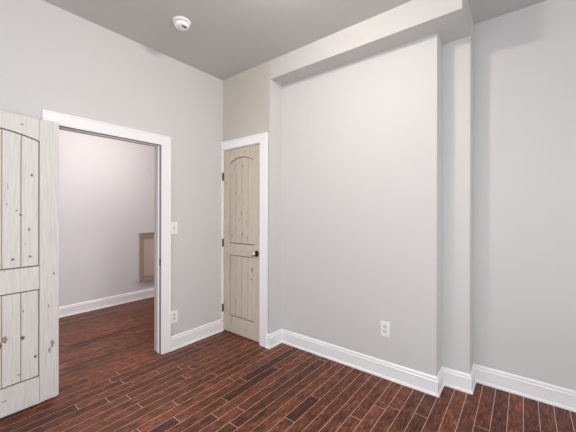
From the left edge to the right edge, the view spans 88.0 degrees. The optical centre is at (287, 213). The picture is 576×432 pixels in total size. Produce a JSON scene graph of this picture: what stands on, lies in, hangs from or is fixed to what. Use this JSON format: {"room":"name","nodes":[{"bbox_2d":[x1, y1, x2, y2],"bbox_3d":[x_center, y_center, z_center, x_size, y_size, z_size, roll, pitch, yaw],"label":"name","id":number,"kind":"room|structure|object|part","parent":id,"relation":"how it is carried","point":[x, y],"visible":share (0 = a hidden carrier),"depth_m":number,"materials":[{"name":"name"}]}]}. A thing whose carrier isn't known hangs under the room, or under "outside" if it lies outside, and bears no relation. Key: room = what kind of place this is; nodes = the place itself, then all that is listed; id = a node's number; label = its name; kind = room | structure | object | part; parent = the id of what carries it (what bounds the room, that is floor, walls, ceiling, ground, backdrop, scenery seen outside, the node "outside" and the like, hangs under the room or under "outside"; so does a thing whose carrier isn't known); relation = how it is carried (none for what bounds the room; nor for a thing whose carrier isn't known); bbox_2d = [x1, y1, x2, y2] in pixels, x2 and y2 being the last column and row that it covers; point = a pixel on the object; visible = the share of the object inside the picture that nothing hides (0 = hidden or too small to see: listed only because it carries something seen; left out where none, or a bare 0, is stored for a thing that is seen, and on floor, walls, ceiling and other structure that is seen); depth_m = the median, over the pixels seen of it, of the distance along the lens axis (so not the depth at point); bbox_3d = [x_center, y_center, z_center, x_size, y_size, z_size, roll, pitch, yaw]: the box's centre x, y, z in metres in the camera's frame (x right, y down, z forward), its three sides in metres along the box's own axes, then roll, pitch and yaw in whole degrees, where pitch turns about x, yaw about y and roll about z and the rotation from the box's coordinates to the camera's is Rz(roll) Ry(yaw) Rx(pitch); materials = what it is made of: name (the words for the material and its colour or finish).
{"room":"empty bedroom","nodes":[
{"label":"empty bedroom","id":0,"kind":"room"},
{"bbox_2d":[59,129,154,306],"bbox_3d":[-3.051,-0.101,3.961,0.119,2.932,5.700,0,0,38],"label":"wall","id":1,"kind":"structure","parent":0,"point":[107,185],"depth_m":4.31,"materials":[{"name":"white paint"}]},
{"bbox_2d":[59,288,153,317],"bbox_3d":[-2.997,1.296,3.918,0.024,0.139,5.698,0,0,38],"label":"baseboard","id":2,"kind":"structure","parent":1,"relation":"attached to","point":[77,308],"depth_m":4.32,"materials":[{"name":"white paint"}]},
{"bbox_2d":[138,232,154,281],"bbox_3d":[-2.177,0.695,4.942,0.040,0.775,0.577,0,0,38],"label":"access panel","id":3,"kind":"object","parent":1,"relation":"attached to","point":[146,240],"visible":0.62,"depth_m":4.81,"materials":[{"name":"beige wood"}]},
{"bbox_3d":[-2.189,0.695,4.951,0.010,0.638,0.440,0,0,38],"label":"panel","id":4,"kind":"part","parent":3,"relation":"part of","materials":[{"name":"beige wood"}]},
{"bbox_2d":[0,0,222,335],"bbox_3d":[-1.464,-0.097,2.710,0.120,2.932,5.700,0,0,38],"label":"wall","id":5,"kind":"structure","parent":0,"point":[53,58],"depth_m":2.79,"materials":[{"name":"grey paint"}]},
{"bbox_2d":[0,111,58,417],"bbox_3d":[-1.921,0.334,1.868,0.103,2.015,0.815,0,0,35],"label":"door","id":6,"kind":"structure","parent":5,"relation":"in","point":[29,146],"depth_m":2.07,"materials":[{"name":"white wood"}]},
{"bbox_3d":[-1.947,-0.594,1.887,0.034,0.158,0.586,0,0,35],"label":"rail","id":7,"kind":"part","parent":6,"relation":"part of","materials":[{"name":"white wood"}]},
{"bbox_3d":[-1.949,0.847,1.888,0.016,0.620,0.586,0,0,35],"label":"panel","id":8,"kind":"part","parent":6,"relation":"part of","materials":[{"name":"white wood"}]},
{"bbox_3d":[-1.947,-0.099,1.887,0.016,0.941,0.586,0,0,35],"label":"panel","id":9,"kind":"part","parent":6,"relation":"part of","materials":[{"name":"white wood"}]},
{"bbox_3d":[-1.948,0.454,1.888,0.034,0.160,0.586,0,0,35],"label":"rail","id":10,"kind":"part","parent":6,"relation":"part of","materials":[{"name":"white wood"}]},
{"bbox_3d":[-1.950,1.250,1.888,0.034,0.182,0.586,0,0,35],"label":"rail","id":11,"kind":"part","parent":6,"relation":"part of","materials":[{"name":"white wood"}]},
{"bbox_2d":[42,109,170,401],"bbox_3d":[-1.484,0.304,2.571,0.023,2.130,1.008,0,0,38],"label":"trim","id":12,"kind":"structure","parent":5,"relation":"attached to","point":[65,120],"depth_m":2.90,"materials":[{"name":"white paint"}]},
{"bbox_2d":[154,245,154,349],"bbox_3d":[-1.594,0.304,2.658,0.018,2.130,1.008,0,0,38],"label":"trim","id":13,"kind":"structure","parent":5,"relation":"attached to","point":[154,245],"depth_m":2.99,"materials":[{"name":"beige paint"}]},
{"bbox_2d":[171,309,177,323],"bbox_3d":[-1.149,1.040,3.009,0.009,0.125,0.078,0,0,38],"label":"wall outlet","id":14,"kind":"object","parent":5,"relation":"attached to","point":[174,314],"visible":1,"depth_m":3.01,"materials":[{"name":"white plastic"}]},
{"bbox_2d":[171,222,177,233],"bbox_3d":[-1.145,0.145,3.003,0.018,0.120,0.076,0,0,38],"label":"light switch","id":15,"kind":"object","parent":5,"relation":"attached to","point":[174,225],"visible":1,"depth_m":3.01,"materials":[{"name":"white plastic"}]},
{"bbox_2d":[171,319,223,350],"bbox_3d":[-0.967,1.300,3.229,0.024,0.139,0.666,0,0,38],"label":"baseboard","id":16,"kind":"structure","parent":5,"relation":"attached to","point":[185,338],"depth_m":3.20,"materials":[{"name":"white paint"}]},
{"bbox_2d":[223,61,281,333],"bbox_3d":[-0.230,-0.095,3.584,0.737,2.932,0.800,0,0,38],"label":"wall","id":17,"kind":"structure","parent":0,"point":[252,102],"depth_m":3.15,"materials":[{"name":"grey paint"}]},
{"bbox_2d":[222,144,259,341],"bbox_3d":[-0.535,0.312,3.304,0.599,2.093,0.103,0,0,38],"label":"door","id":18,"kind":"structure","parent":17,"relation":"in","point":[241,175],"depth_m":3.31,"materials":[{"name":"beige wood"}]},
{"bbox_3d":[-0.512,1.264,3.328,0.389,0.188,0.035,0,0,38],"label":"rail","id":19,"kind":"part","parent":18,"relation":"part of","materials":[{"name":"beige wood"}]},
{"bbox_3d":[-0.509,-0.656,3.326,0.389,0.156,0.035,0,0,38],"label":"rail","id":20,"kind":"part","parent":18,"relation":"part of","materials":[{"name":"beige wood"}]},
{"bbox_3d":[-0.511,0.821,3.328,0.389,0.695,0.016,0,0,38],"label":"panel","id":21,"kind":"part","parent":18,"relation":"part of","materials":[{"name":"beige wood"}]},
{"bbox_3d":[-0.509,-0.147,3.327,0.389,0.970,0.016,0,0,38],"label":"panel","id":22,"kind":"part","parent":18,"relation":"part of","materials":[{"name":"beige wood"}]},
{"bbox_3d":[-0.510,0.406,3.328,0.389,0.130,0.034,0,0,38],"label":"rail","id":23,"kind":"part","parent":18,"relation":"part of","materials":[{"name":"beige wood"}]},
{"bbox_2d":[221,132,267,347],"bbox_3d":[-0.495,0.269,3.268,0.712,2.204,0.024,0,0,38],"label":"trim","id":24,"kind":"structure","parent":17,"relation":"attached to","point":[262,138],"depth_m":3.08,"materials":[{"name":"white paint"}]},
{"bbox_2d":[0,297,575,431],"bbox_3d":[-0.532,1.432,1.975,6.540,0.120,5.900,0,0,38],"label":"floor","id":25,"kind":"structure","parent":0,"point":[112,377],"depth_m":2.27,"materials":[{"name":"brown wood"}]},
{"bbox_2d":[43,0,546,79],"bbox_3d":[-0.519,-1.610,1.966,6.560,0.100,5.940,0,0,38],"label":"ceiling","id":26,"kind":"structure","parent":0,"point":[224,39],"depth_m":2.41,"materials":[{"name":"grey paint"}]},
{"bbox_2d":[172,16,190,30],"bbox_3d":[-0.865,-1.534,2.424,0.144,0.054,0.144,0,0,38],"label":"smoke detector","id":27,"kind":"object","parent":26,"relation":"attached to","point":[181,23],"visible":1,"depth_m":2.39,"materials":[{"name":"white plastic"}]},
{"bbox_2d":[282,33,442,375],"bbox_3d":[0.716,-0.093,2.963,1.518,2.932,0.604,0,0,38],"label":"wall","id":28,"kind":"structure","parent":0,"point":[362,138],"depth_m":2.60,"materials":[{"name":"grey paint"}]},
{"bbox_2d":[270,0,469,85],"bbox_3d":[0.608,-1.463,2.665,1.711,0.191,0.394,0,0,38],"label":"beam","id":29,"kind":"structure","parent":28,"relation":"attached to","point":[413,20],"depth_m":2.38,"materials":[{"name":"grey paint"}]},
{"bbox_2d":[380,321,389,337],"bbox_3d":[0.813,0.966,2.496,0.078,0.125,0.009,0,0,38],"label":"wall outlet","id":30,"kind":"object","parent":28,"relation":"attached to","point":[384,326],"visible":1,"depth_m":2.49,"materials":[{"name":"white plastic"}]},
{"bbox_2d":[266,329,575,411],"bbox_3d":[1.435,1.305,2.287,3.640,0.139,0.391,0,0,27],"label":"baseboard","id":31,"kind":"structure","parent":28,"relation":"attached to","point":[550,394],"depth_m":2.37,"materials":[{"name":"white paint"}]},
{"bbox_2d":[442,11,473,373],"bbox_3d":[1.449,-0.091,2.511,0.193,2.932,0.406,0,0,38],"label":"wall pier","id":32,"kind":"object","parent":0,"point":[458,55],"visible":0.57,"depth_m":2.35,"materials":[{"name":"grey paint"}]},
{"bbox_2d":[473,0,575,390],"bbox_3d":[2.365,-0.089,1.924,1.972,2.932,0.195,0,0,38],"label":"wall","id":33,"kind":"structure","parent":0,"point":[524,229],"depth_m":2.25,"materials":[{"name":"grey paint"}]}
]}

